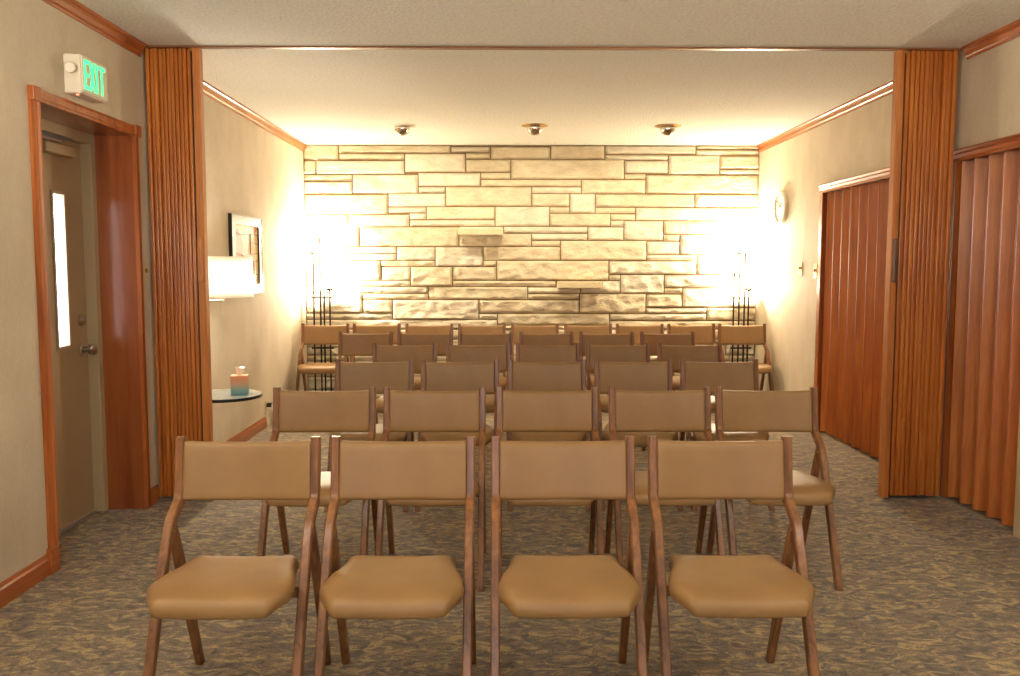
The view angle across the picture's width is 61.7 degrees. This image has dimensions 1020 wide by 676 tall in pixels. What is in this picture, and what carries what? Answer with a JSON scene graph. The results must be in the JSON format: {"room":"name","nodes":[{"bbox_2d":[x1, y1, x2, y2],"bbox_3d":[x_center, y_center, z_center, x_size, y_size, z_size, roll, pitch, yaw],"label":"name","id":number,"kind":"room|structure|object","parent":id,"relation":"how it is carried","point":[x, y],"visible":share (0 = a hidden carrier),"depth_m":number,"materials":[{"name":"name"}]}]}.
{"room":"funeral home chapel","nodes":[
{"label":"funeral home chapel","id":0,"kind":"room"},
{"bbox_2d":[0,0,307,582],"bbox_3d":[-2.107,-0.160,2.658,0.260,2.510,11.960,0,5,0],"label":"wall","id":1,"kind":"structure","parent":0,"point":[251,171],"depth_m":4.46,"materials":[{"name":"beige paint"}]},
{"bbox_2d":[0,554,50,608],"bbox_3d":[-1.950,1.250,0.288,0.014,0.092,6.800,0,5,0],"label":"baseboard","id":2,"kind":"structure","parent":1,"relation":"attached to","point":[14,586],"depth_m":3.47,"materials":[{"name":"brown wood"}]},
{"bbox_2d":[46,545,60,574],"bbox_3d":[-1.974,0.957,3.693,0.024,0.112,0.067,0,5,0],"label":"trim","id":3,"kind":"structure","parent":1,"relation":"attached to","point":[53,553],"depth_m":3.68,"materials":[{"name":"brown wood"}]},
{"bbox_2d":[42,134,99,535],"bbox_3d":[-2.224,-0.001,4.117,0.113,1.952,0.837,0,5,0],"label":"door","id":4,"kind":"structure","parent":1,"relation":"in","point":[61,158],"depth_m":4.34,"materials":[{"name":"beige paint"}]},
{"bbox_2d":[41,119,108,510],"bbox_3d":[-2.240,-0.037,4.114,0.110,2.025,0.973,0,5,0],"label":"trim","id":5,"kind":"structure","parent":1,"relation":"attached to","point":[86,141],"depth_m":4.53,"materials":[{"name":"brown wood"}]},
{"bbox_2d":[63,54,107,102],"bbox_3d":[-1.945,-1.187,3.924,0.085,0.176,0.344,0,5,0],"label":"exit sign","id":6,"kind":"object","parent":1,"relation":"attached to","point":[85,79],"visible":1,"depth_m":3.84,"materials":[{"name":"beige plastic"}]},
{"bbox_2d":[64,62,75,72],"bbox_3d":[-1.940,-1.194,3.777,0.047,0.047,0.051,0,5,0],"label":"lamp","id":7,"kind":"object","parent":6,"relation":"attached to","point":[69,67],"depth_m":3.76,"materials":[{"name":"beige plastic"}]},
{"bbox_2d":[27,85,150,567],"bbox_3d":[-1.975,-0.056,4.114,0.028,2.063,1.049,0,5,0],"label":"trim","id":8,"kind":"structure","parent":1,"relation":"attached to","point":[36,96],"depth_m":3.66,"materials":[{"name":"brown wood"}]},
{"bbox_2d":[40,103,144,508],"bbox_3d":[-2.087,-0.037,4.115,0.196,2.025,0.973,0,5,0],"label":"trim","id":9,"kind":"structure","parent":1,"relation":"attached to","point":[113,148],"depth_m":4.57,"materials":[{"name":"brown wood"}]},
{"bbox_2d":[42,0,145,56],"bbox_3d":[-1.940,-1.218,0.647,0.038,0.068,7.925,0,5,0],"label":"trim","id":10,"kind":"structure","parent":1,"relation":"attached to","point":[74,9],"depth_m":4.09,"materials":[{"name":"brown wood"}]},
{"bbox_2d":[143,261,147,281],"bbox_3d":[-1.985,-0.361,4.659,0.018,0.115,0.072,0,5,0],"label":"light switch","id":11,"kind":"object","parent":1,"relation":"attached to","point":[145,263],"visible":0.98,"depth_m":4.66,"materials":[{"name":"beige"}]},
{"bbox_2d":[151,484,159,505],"bbox_3d":[-1.988,0.878,4.774,0.014,0.092,0.115,0,5,0],"label":"baseboard","id":12,"kind":"structure","parent":1,"relation":"attached to","point":[155,491],"depth_m":4.77,"materials":[{"name":"brown wood"}]},
{"bbox_2d":[208,256,253,315],"bbox_3d":[-1.794,-0.314,5.197,0.409,0.362,0.540,0,5,0],"label":"wall lamp","id":13,"kind":"object","parent":1,"relation":"attached to","point":[229,276],"visible":0.63,"depth_m":5.12,"materials":[{"name":"fabric"}]},
{"bbox_2d":[228,213,263,292],"bbox_3d":[-1.997,-0.627,6.484,0.026,0.586,0.766,0,5,0],"label":"framed picture","id":14,"kind":"object","parent":1,"relation":"attached to","point":[245,232],"visible":0.78,"depth_m":6.54,"materials":[{"name":"white paper"}]},
{"bbox_2d":[235,224,258,284],"bbox_3d":[-2.002,-0.627,6.484,0.008,0.470,0.650,0,5,0],"label":"print","id":15,"kind":"object","parent":14,"relation":"attached to","point":[246,235],"depth_m":6.55},
{"bbox_2d":[225,417,266,441],"bbox_3d":[-1.999,0.774,6.028,0.014,0.092,2.000,0,5,0],"label":"baseboard","id":16,"kind":"structure","parent":1,"relation":"attached to","point":[257,427],"depth_m":6.57,"materials":[{"name":"brown wood"}]},
{"bbox_2d":[203,80,305,150],"bbox_3d":[-1.991,-1.710,6.572,0.038,0.068,3.545,0,5,0],"label":"trim","id":17,"kind":"structure","parent":1,"relation":"attached to","point":[212,92],"depth_m":6.50,"materials":[{"name":"brown wood"}]},
{"bbox_2d":[265,400,267,414],"bbox_3d":[-2.011,0.574,7.055,0.008,0.115,0.072,0,5,0],"label":"wall outlet","id":18,"kind":"object","parent":1,"relation":"attached to","point":[266,401],"visible":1,"depth_m":7.04,"materials":[{"name":"beige plastic"}]},
{"bbox_2d":[0,412,1019,675],"bbox_3d":[0.282,1.149,2.812,5.640,0.120,12.210,0,5,0],"label":"floor","id":19,"kind":"structure","parent":0,"point":[931,584],"depth_m":3.41,"materials":[{"name":"carpet"}]},
{"bbox_2d":[142,436,330,675],"bbox_3d":[-0.821,0.719,2.578,0.455,0.803,0.519,0,5,0],"label":"folding chair","id":20,"kind":"object","parent":19,"relation":"on","point":[203,587],"visible":0.98,"depth_m":2.61,"materials":[{"name":"brown leather"}]},
{"bbox_2d":[212,389,262,402],"bbox_3d":[-1.759,0.613,5.254,0.467,0.542,0.464,0,5,0],"label":"side table","id":21,"kind":"object","parent":19,"relation":"on","point":[218,395],"visible":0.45,"depth_m":5.14,"materials":[{"name":"grey glass"}]},
{"bbox_2d":[230,366,248,395],"bbox_3d":[-1.651,0.258,5.215,0.100,0.171,0.100,-1,5,-12],"label":"tissue box","id":22,"kind":"object","parent":21,"relation":"on","point":[239,382],"visible":1,"depth_m":5.17,"materials":[{"name":"multicoloured cardboard"}]},
{"bbox_2d":[257,387,377,555],"bbox_3d":[-0.819,0.628,3.677,0.455,0.803,0.519,0,5,-1],"label":"folding chair","id":23,"kind":"object","parent":19,"relation":"on","point":[293,411],"visible":0.54,"depth_m":3.77,"materials":[{"name":"beige leather"}]},
{"bbox_2d":[308,233,333,390],"bbox_3d":[-1.829,-0.195,8.312,0.247,1.646,0.190,0,5,0],"label":"torchiere","id":24,"kind":"object","parent":19,"relation":"on","point":[319,235],"visible":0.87,"depth_m":8.30,"materials":[{"name":"grey metal"}]},
{"bbox_2d":[295,323,349,390],"bbox_3d":[-1.737,0.274,7.940,0.455,0.803,0.519,0,5,0],"label":"folding chair","id":25,"kind":"object","parent":19,"relation":"on","point":[310,334],"visible":0.64,"depth_m":8.03,"materials":[{"name":"beige leather"}]},
{"bbox_2d":[334,332,392,390],"bbox_3d":[-1.187,0.358,6.934,0.455,0.803,0.519,0,5,0],"label":"folding chair","id":26,"kind":"object","parent":19,"relation":"on","point":[348,344],"visible":0.46,"depth_m":7.03,"materials":[{"name":"beige leather"}]},
{"bbox_2d":[324,359,413,511],"bbox_3d":[-0.778,0.533,4.819,0.455,0.803,0.519,0,5,0],"label":"folding chair","id":27,"kind":"object","parent":19,"relation":"on","point":[349,376],"visible":0.4,"depth_m":4.91,"materials":[{"name":"beige leather"}]},
{"bbox_2d":[350,324,400,361],"bbox_3d":[-1.254,0.274,7.944,0.455,0.803,0.519,0,5,0],"label":"folding chair","id":28,"kind":"object","parent":19,"relation":"on","point":[357,329],"visible":0.25,"depth_m":8.04,"materials":[{"name":"beige leather"}]},
{"bbox_2d":[313,436,476,675],"bbox_3d":[-0.335,0.719,2.582,0.455,0.803,0.519,0,5,0],"label":"folding chair","id":29,"kind":"object","parent":19,"relation":"on","point":[365,586],"visible":1,"depth_m":2.61,"materials":[{"name":"beige leather"}]},
{"bbox_2d":[372,343,436,423],"bbox_3d":[-0.735,0.446,5.879,0.455,0.803,0.519,0,5,0],"label":"folding chair","id":30,"kind":"object","parent":19,"relation":"on","point":[381,353],"visible":0.3,"depth_m":5.97,"materials":[{"name":"brown leather"}]},
{"bbox_2d":[398,332,452,389],"bbox_3d":[-0.695,0.358,6.938,0.455,0.803,0.519,0,5,-1],"label":"folding chair","id":31,"kind":"object","parent":19,"relation":"on","point":[404,339],"visible":0.29,"depth_m":7.03,"materials":[{"name":"brown leather"}]},
{"bbox_2d":[405,324,452,373],"bbox_3d":[-0.757,0.274,7.948,0.455,0.803,0.519,0,5,-1],"label":"folding chair","id":32,"kind":"object","parent":19,"relation":"on","point":[409,329],"visible":0.23,"depth_m":8.04,"materials":[{"name":"brown leather"}]},
{"bbox_2d":[375,387,485,591],"bbox_3d":[-0.333,0.628,3.681,0.455,0.803,0.519,0,5,0],"label":"folding chair","id":33,"kind":"object","parent":19,"relation":"on","point":[403,411],"visible":0.59,"depth_m":3.77,"materials":[{"name":"brown leather"}]},
{"bbox_2d":[415,359,498,511],"bbox_3d":[-0.288,0.534,4.823,0.455,0.803,0.519,0,5,0],"label":"folding chair","id":34,"kind":"object","parent":19,"relation":"on","point":[435,376],"visible":0.58,"depth_m":4.91,"materials":[{"name":"brown leather"}]},
{"bbox_2d":[446,343,509,440],"bbox_3d":[-0.222,0.446,5.884,0.455,0.803,0.519,0,5,0],"label":"folding chair","id":35,"kind":"object","parent":19,"relation":"on","point":[454,353],"visible":0.3,"depth_m":5.98,"materials":[{"name":"brown leather"}]},
{"bbox_2d":[458,324,505,389],"bbox_3d":[-0.264,0.274,7.952,0.455,0.803,0.519,0,5,0],"label":"folding chair","id":36,"kind":"object","parent":19,"relation":"on","point":[468,329],"visible":0.18,"depth_m":8.05,"materials":[{"name":"brown leather"}]},
{"bbox_2d":[458,332,512,389],"bbox_3d":[-0.203,0.358,6.942,0.455,0.803,0.519,0,5,0],"label":"folding chair","id":37,"kind":"object","parent":19,"relation":"on","point":[464,339],"visible":0.26,"depth_m":7.04,"materials":[{"name":"brown leather"}]},
{"bbox_2d":[511,324,558,361],"bbox_3d":[0.236,0.274,7.957,0.455,0.803,0.519,0,5,-1],"label":"folding chair","id":38,"kind":"object","parent":19,"relation":"on","point":[544,329],"visible":0.23,"depth_m":8.05,"materials":[{"name":"brown leather"}]},
{"bbox_2d":[519,332,573,345],"bbox_3d":[0.303,0.358,6.947,0.455,0.803,0.519,0,5,-1],"label":"folding chair","id":39,"kind":"object","parent":19,"relation":"on","point":[568,338],"visible":0.18,"depth_m":7.04,"materials":[{"name":"brown leather"}]},
{"bbox_2d":[516,343,579,361],"bbox_3d":[0.266,0.446,5.888,0.455,0.803,0.519,0,5,-1],"label":"folding chair","id":40,"kind":"object","parent":19,"relation":"on","point":[524,353],"visible":0.28,"depth_m":5.98,"materials":[{"name":"brown leather"}]},
{"bbox_2d":[508,359,589,511],"bbox_3d":[0.213,0.534,4.827,0.455,0.803,0.519,0,5,0],"label":"folding chair","id":41,"kind":"object","parent":19,"relation":"on","point":[522,376],"visible":0.44,"depth_m":4.92,"materials":[{"name":"brown leather"}]},
{"bbox_2d":[496,387,603,579],"bbox_3d":[0.164,0.628,3.686,0.455,0.803,0.519,0,5,0],"label":"folding chair","id":42,"kind":"object","parent":19,"relation":"on","point":[516,411],"visible":0.59,"depth_m":3.78,"materials":[{"name":"beige leather"}]},
{"bbox_2d":[490,436,647,675],"bbox_3d":[0.167,0.719,2.586,0.455,0.803,0.519,0,5,-1],"label":"folding chair","id":43,"kind":"object","parent":19,"relation":"on","point":[532,586],"visible":1,"depth_m":2.60,"materials":[{"name":"beige leather"}]},
{"bbox_2d":[564,324,611,395],"bbox_3d":[0.737,0.274,7.961,0.455,0.803,0.519,0,5,-1],"label":"folding chair","id":44,"kind":"object","parent":19,"relation":"on","point":[598,329],"visible":0.21,"depth_m":8.06,"materials":[{"name":"beige leather"}]},
{"bbox_2d":[579,332,633,387],"bbox_3d":[0.798,0.358,6.951,0.455,0.803,0.519,0,5,0],"label":"folding chair","id":45,"kind":"object","parent":19,"relation":"on","point":[627,339],"visible":0.29,"depth_m":7.04,"materials":[{"name":"beige leather"}]},
{"bbox_2d":[586,343,649,450],"bbox_3d":[0.759,0.446,5.892,0.455,0.803,0.519,0,5,-1],"label":"folding chair","id":46,"kind":"object","parent":19,"relation":"on","point":[633,353],"visible":0.38,"depth_m":5.99,"materials":[{"name":"beige leather"}]},
{"bbox_2d":[594,359,682,510],"bbox_3d":[0.712,0.534,4.831,0.455,0.803,0.519,0,5,0],"label":"folding chair","id":47,"kind":"object","parent":19,"relation":"on","point":[627,376],"visible":0.63,"depth_m":4.92,"materials":[{"name":"beige leather"}]},
{"bbox_2d":[616,324,663,344],"bbox_3d":[1.225,0.274,7.965,0.455,0.803,0.519,0,5,0],"label":"folding chair","id":48,"kind":"object","parent":19,"relation":"on","point":[620,329],"visible":0.23,"depth_m":8.06,"materials":[{"name":"beige leather"}]},
{"bbox_2d":[604,387,724,567],"bbox_3d":[0.664,0.628,3.690,0.455,0.803,0.519,0,5,0],"label":"folding chair","id":49,"kind":"object","parent":19,"relation":"on","point":[629,411],"visible":0.6,"depth_m":3.78,"materials":[{"name":"beige leather"}]},
{"bbox_2d":[640,332,694,389],"bbox_3d":[1.300,0.358,6.955,0.455,0.803,0.519,0,5,0],"label":"folding chair","id":50,"kind":"object","parent":19,"relation":"on","point":[688,339],"visible":0.28,"depth_m":7.05,"materials":[{"name":"beige leather"}]},
{"bbox_2d":[657,343,721,412],"bbox_3d":[1.263,0.446,5.896,0.455,0.803,0.519,0,5,-1],"label":"folding chair","id":51,"kind":"object","parent":19,"relation":"on","point":[705,353],"visible":0.24,"depth_m":5.99,"materials":[{"name":"beige leather"}]},
{"bbox_2d":[667,324,715,395],"bbox_3d":[1.714,0.274,7.969,0.455,0.803,0.519,0,5,-1],"label":"folding chair","id":52,"kind":"object","parent":19,"relation":"on","point":[704,334],"visible":0.33,"depth_m":8.06,"materials":[{"name":"beige leather"}]},
{"bbox_2d":[679,359,774,510],"bbox_3d":[1.210,0.534,4.836,0.455,0.803,0.519,0,5,-1],"label":"folding chair","id":53,"kind":"object","parent":19,"relation":"on","point":[736,376],"visible":0.49,"depth_m":4.93,"materials":[{"name":"beige leather"}]},
{"bbox_2d":[644,436,819,675],"bbox_3d":[0.661,0.719,2.591,0.455,0.803,0.519,0,5,0],"label":"folding chair","id":54,"kind":"object","parent":19,"relation":"on","point":[708,586],"visible":1,"depth_m":2.62,"materials":[{"name":"beige leather"}]},
{"bbox_2d":[730,234,752,361],"bbox_3d":[2.262,-0.195,8.347,0.226,1.646,0.190,0,5,0],"label":"torchiere","id":55,"kind":"object","parent":19,"relation":"on","point":[740,253],"visible":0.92,"depth_m":8.33,"materials":[{"name":"grey metal"}]},
{"bbox_2d":[718,324,773,390],"bbox_3d":[2.194,0.274,7.973,0.455,0.803,0.519,0,5,0],"label":"folding chair","id":56,"kind":"object","parent":19,"relation":"on","point":[727,334],"visible":0.71,"depth_m":8.06,"materials":[{"name":"beige leather"}]},
{"bbox_2d":[706,387,842,590],"bbox_3d":[1.138,0.628,3.694,0.455,0.803,0.519,0,5,0],"label":"folding chair","id":57,"kind":"object","parent":19,"relation":"on","point":[735,411],"visible":0.8,"depth_m":3.78,"materials":[{"name":"beige leather"}]},
{"bbox_2d":[303,145,758,397],"bbox_3d":[0.213,-0.645,8.538,4.480,2.510,0.200,0,5,0],"label":"wall","id":58,"kind":"structure","parent":0,"point":[662,227],"depth_m":8.44,"materials":[{"name":"stone"}]},
{"bbox_2d":[458,228,502,235],"bbox_3d":[-0.284,-1.034,8.326,0.435,0.062,0.245,0,5,0],"label":"stone ledge","id":59,"kind":"object","parent":58,"relation":"attached to","point":[461,231],"visible":1,"depth_m":8.21,"materials":[{"name":"stone"}]},
{"bbox_2d":[557,282,603,287],"bbox_3d":[0.686,-0.521,8.377,0.435,0.060,0.245,0,5,0],"label":"stone ledge","id":60,"kind":"object","parent":58,"relation":"attached to","point":[559,284],"visible":1,"depth_m":8.26,"materials":[{"name":"stone"}]},
{"bbox_2d":[76,0,1019,145],"bbox_3d":[0.284,-1.472,2.595,5.640,0.120,12.210,0,5,0],"label":"ceiling","id":61,"kind":"structure","parent":0,"point":[316,96],"depth_m":4.94,"materials":[{"name":"white paint"}]},
{"bbox_2d":[389,124,414,135],"bbox_3d":[-0.916,-1.778,7.250,0.228,0.129,0.228,0,5,0],"label":"recessed light","id":62,"kind":"object","parent":61,"relation":"in","point":[400,129],"visible":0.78,"depth_m":7.20,"materials":[{"name":"gold plastic"}]},
{"bbox_2d":[521,123,547,134],"bbox_3d":[0.210,-1.775,7.220,0.228,0.129,0.228,0,5,0],"label":"recessed light","id":63,"kind":"object","parent":61,"relation":"in","point":[532,128],"visible":0.84,"depth_m":7.17,"materials":[{"name":"gold metal"}]},
{"bbox_2d":[145,45,962,50],"bbox_3d":[0.246,-1.578,4.653,4.480,0.010,0.040,0,5,0],"label":"trim","id":64,"kind":"structure","parent":61,"relation":"attached to","point":[147,46],"depth_m":4.64,"materials":[{"name":"brown wood"}]},
{"bbox_2d":[145,48,212,496],"bbox_3d":[-1.833,-0.338,4.793,0.300,2.488,0.195,0,5,0],"label":"partition","id":65,"kind":"structure","parent":64,"relation":"hanging from","point":[174,77],"depth_m":4.72,"materials":[{"name":"brown wood"}]},
{"bbox_2d":[878,50,957,497],"bbox_3d":[2.280,-0.337,4.828,0.337,2.488,0.195,0,5,0],"label":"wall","id":66,"kind":"structure","parent":64,"relation":"hanging from","point":[924,82],"depth_m":4.76,"materials":[{"name":"brown wood"}]},
{"bbox_2d":[654,124,681,135],"bbox_3d":[1.338,-1.776,7.240,0.228,0.129,0.228,0,5,0],"label":"recessed light","id":67,"kind":"object","parent":61,"relation":"in","point":[665,129],"visible":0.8,"depth_m":7.19,"materials":[{"name":"gold metal"}]},
{"bbox_2d":[754,37,1019,495],"bbox_3d":[2.578,-0.160,2.698,0.150,2.510,11.960,0,5,0],"label":"wall","id":68,"kind":"structure","parent":0,"point":[856,142],"depth_m":6.99,"materials":[{"name":"beige paint"}]},
{"bbox_2d":[774,191,787,223],"bbox_3d":[2.442,-1.176,7.700,0.036,0.300,0.300,0,5,0],"label":"wall clock","id":69,"kind":"object","parent":68,"relation":"attached to","point":[781,200],"visible":1,"depth_m":7.67,"materials":[{"name":"beige plastic"}]},
{"bbox_2d":[799,262,801,275],"bbox_3d":[2.455,-0.586,7.237,0.018,0.115,0.072,0,5,0],"label":"light switch","id":70,"kind":"object","parent":68,"relation":"attached to","point":[800,263],"visible":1,"depth_m":7.23,"materials":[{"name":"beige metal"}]},
{"bbox_2d":[813,264,816,278],"bbox_3d":[2.458,-0.538,6.895,0.018,0.115,0.072,0,5,0],"label":"light switch","id":71,"kind":"object","parent":68,"relation":"attached to","point":[814,265],"visible":1,"depth_m":6.88,"materials":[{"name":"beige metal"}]},
{"bbox_2d":[814,192,826,431],"bbox_3d":[2.535,-0.207,6.813,0.166,1.925,0.060,0,5,0],"label":"trim","id":72,"kind":"structure","parent":68,"relation":"attached to","point":[823,196],"depth_m":6.79,"materials":[{"name":"brown wood"}]},
{"bbox_2d":[757,80,892,151],"bbox_3d":[2.451,-1.709,6.610,0.038,0.068,3.545,0,5,0],"label":"trim","id":73,"kind":"structure","parent":68,"relation":"attached to","point":[886,89],"depth_m":6.48,"materials":[{"name":"brown wood"}]},
{"bbox_2d":[820,178,888,456],"bbox_3d":[2.545,-0.139,5.926,0.109,1.912,1.744,0,5,0],"label":"closet door","id":74,"kind":"structure","parent":68,"relation":"in","point":[857,216],"depth_m":6.22,"materials":[{"name":"brown wood"}]},
{"bbox_2d":[819,167,889,193],"bbox_3d":[2.464,-1.102,5.860,0.024,0.066,1.820,0,5,0],"label":"trim","id":75,"kind":"structure","parent":68,"relation":"attached to","point":[880,174],"depth_m":6.06,"materials":[{"name":"brown wood"}]},
{"bbox_2d":[940,161,961,496],"bbox_3d":[2.558,-0.047,4.845,0.154,1.930,0.019,0,5,0],"label":"trim","id":76,"kind":"structure","parent":68,"relation":"attached to","point":[957,172],"depth_m":4.83,"materials":[{"name":"brown wood"}]},
{"bbox_2d":[947,148,1019,525],"bbox_3d":[2.558,-0.022,4.479,0.109,1.917,0.711,0,5,0],"label":"closet door","id":77,"kind":"structure","parent":68,"relation":"in","point":[985,404],"depth_m":4.52,"materials":[{"name":"brown wood"}]},
{"bbox_2d":[953,133,1019,161],"bbox_3d":[2.477,-0.979,4.380,0.024,0.066,0.750,0,5,0],"label":"trim","id":78,"kind":"structure","parent":68,"relation":"attached to","point":[1010,142],"depth_m":4.42,"materials":[{"name":"brown wood"}]},
{"bbox_2d":[962,19,1019,59],"bbox_3d":[2.501,-1.218,0.686,0.038,0.068,7.925,0,5,0],"label":"trim","id":79,"kind":"structure","parent":68,"relation":"attached to","point":[1011,31],"depth_m":4.36,"materials":[{"name":"brown wood"}]},
{"bbox_2d":[1013,408,1019,538],"bbox_3d":[2.483,0.030,4.102,0.016,1.900,0.048,0,5,0],"label":"trim","id":80,"kind":"structure","parent":68,"relation":"attached to","point":[1016,529],"depth_m":4.17,"materials":[{"name":"brown wood"}]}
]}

